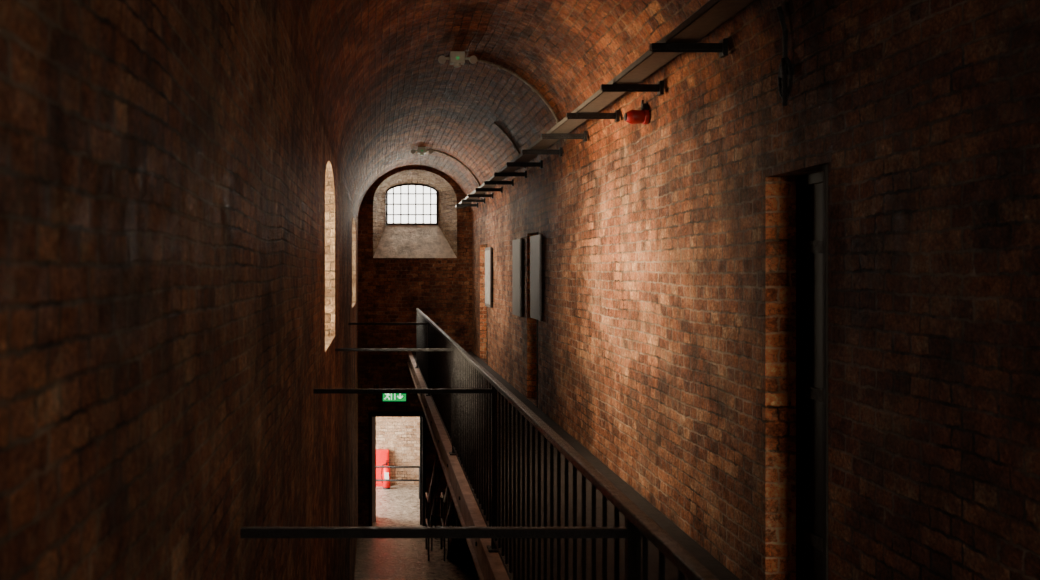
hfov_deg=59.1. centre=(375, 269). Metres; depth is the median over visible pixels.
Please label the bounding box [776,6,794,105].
hanging cable
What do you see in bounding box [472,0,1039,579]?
wall
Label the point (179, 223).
wall
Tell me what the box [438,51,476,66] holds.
emergency light
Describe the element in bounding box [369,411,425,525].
door frame
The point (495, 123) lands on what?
conduit
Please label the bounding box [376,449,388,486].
stand
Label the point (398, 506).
floor
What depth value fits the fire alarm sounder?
6.31 m
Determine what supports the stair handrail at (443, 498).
on the floor
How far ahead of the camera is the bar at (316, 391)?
5.19 m
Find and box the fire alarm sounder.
[624,100,649,124]
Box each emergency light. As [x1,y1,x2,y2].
[411,147,432,154]
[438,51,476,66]
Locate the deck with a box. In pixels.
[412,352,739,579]
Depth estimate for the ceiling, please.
7.37 m
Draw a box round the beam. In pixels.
[407,351,509,579]
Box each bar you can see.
[240,527,641,537]
[314,389,491,393]
[335,348,451,350]
[348,323,437,324]
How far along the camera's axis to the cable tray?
5.90 m
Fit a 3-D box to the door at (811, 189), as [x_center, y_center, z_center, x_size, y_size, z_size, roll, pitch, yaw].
[2.045,0.590,4.150,0.250,2.100,0.620,0,0,0]
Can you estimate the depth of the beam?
6.95 m
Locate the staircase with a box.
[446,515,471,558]
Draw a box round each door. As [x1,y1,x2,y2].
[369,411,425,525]
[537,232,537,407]
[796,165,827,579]
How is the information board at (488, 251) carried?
attached to the wall at (667, 327)
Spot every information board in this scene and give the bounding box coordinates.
[485,247,492,307]
[512,239,522,316]
[530,234,542,320]
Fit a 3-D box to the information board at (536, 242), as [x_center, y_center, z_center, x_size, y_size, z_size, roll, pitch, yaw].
[1.903,0.085,10.650,0.053,0.990,0.660,0,0,0]
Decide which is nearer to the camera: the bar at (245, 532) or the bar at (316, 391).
the bar at (245, 532)
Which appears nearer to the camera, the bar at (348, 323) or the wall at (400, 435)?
the bar at (348, 323)
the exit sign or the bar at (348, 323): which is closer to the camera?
the bar at (348, 323)
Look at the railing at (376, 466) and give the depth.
20.18 m
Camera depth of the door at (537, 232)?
10.72 m
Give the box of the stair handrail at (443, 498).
[425,451,453,560]
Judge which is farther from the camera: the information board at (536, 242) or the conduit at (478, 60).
the information board at (536, 242)
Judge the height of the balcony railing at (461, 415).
0.984 m
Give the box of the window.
[386,184,437,224]
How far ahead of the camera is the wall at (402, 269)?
18.10 m
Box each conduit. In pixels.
[428,149,480,185]
[477,59,566,141]
[494,122,525,168]
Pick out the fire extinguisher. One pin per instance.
(386, 471)
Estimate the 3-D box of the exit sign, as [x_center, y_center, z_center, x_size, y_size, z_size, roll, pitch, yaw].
[0.367,2.518,18.066,0.489,0.249,0.068,0,0,0]
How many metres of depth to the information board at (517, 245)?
11.95 m
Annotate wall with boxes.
[0,0,357,579]
[358,165,471,525]
[376,417,419,484]
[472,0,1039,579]
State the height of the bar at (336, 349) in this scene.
0.026 m
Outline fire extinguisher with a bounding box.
[381,462,389,489]
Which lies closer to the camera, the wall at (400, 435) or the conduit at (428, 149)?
the conduit at (428, 149)
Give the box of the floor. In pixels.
[354,485,478,579]
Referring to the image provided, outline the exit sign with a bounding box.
[382,394,406,401]
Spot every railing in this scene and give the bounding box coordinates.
[376,466,419,498]
[415,308,718,579]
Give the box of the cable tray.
[455,0,754,207]
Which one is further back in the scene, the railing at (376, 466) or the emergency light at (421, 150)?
the railing at (376, 466)
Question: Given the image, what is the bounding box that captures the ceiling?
[275,0,917,221]

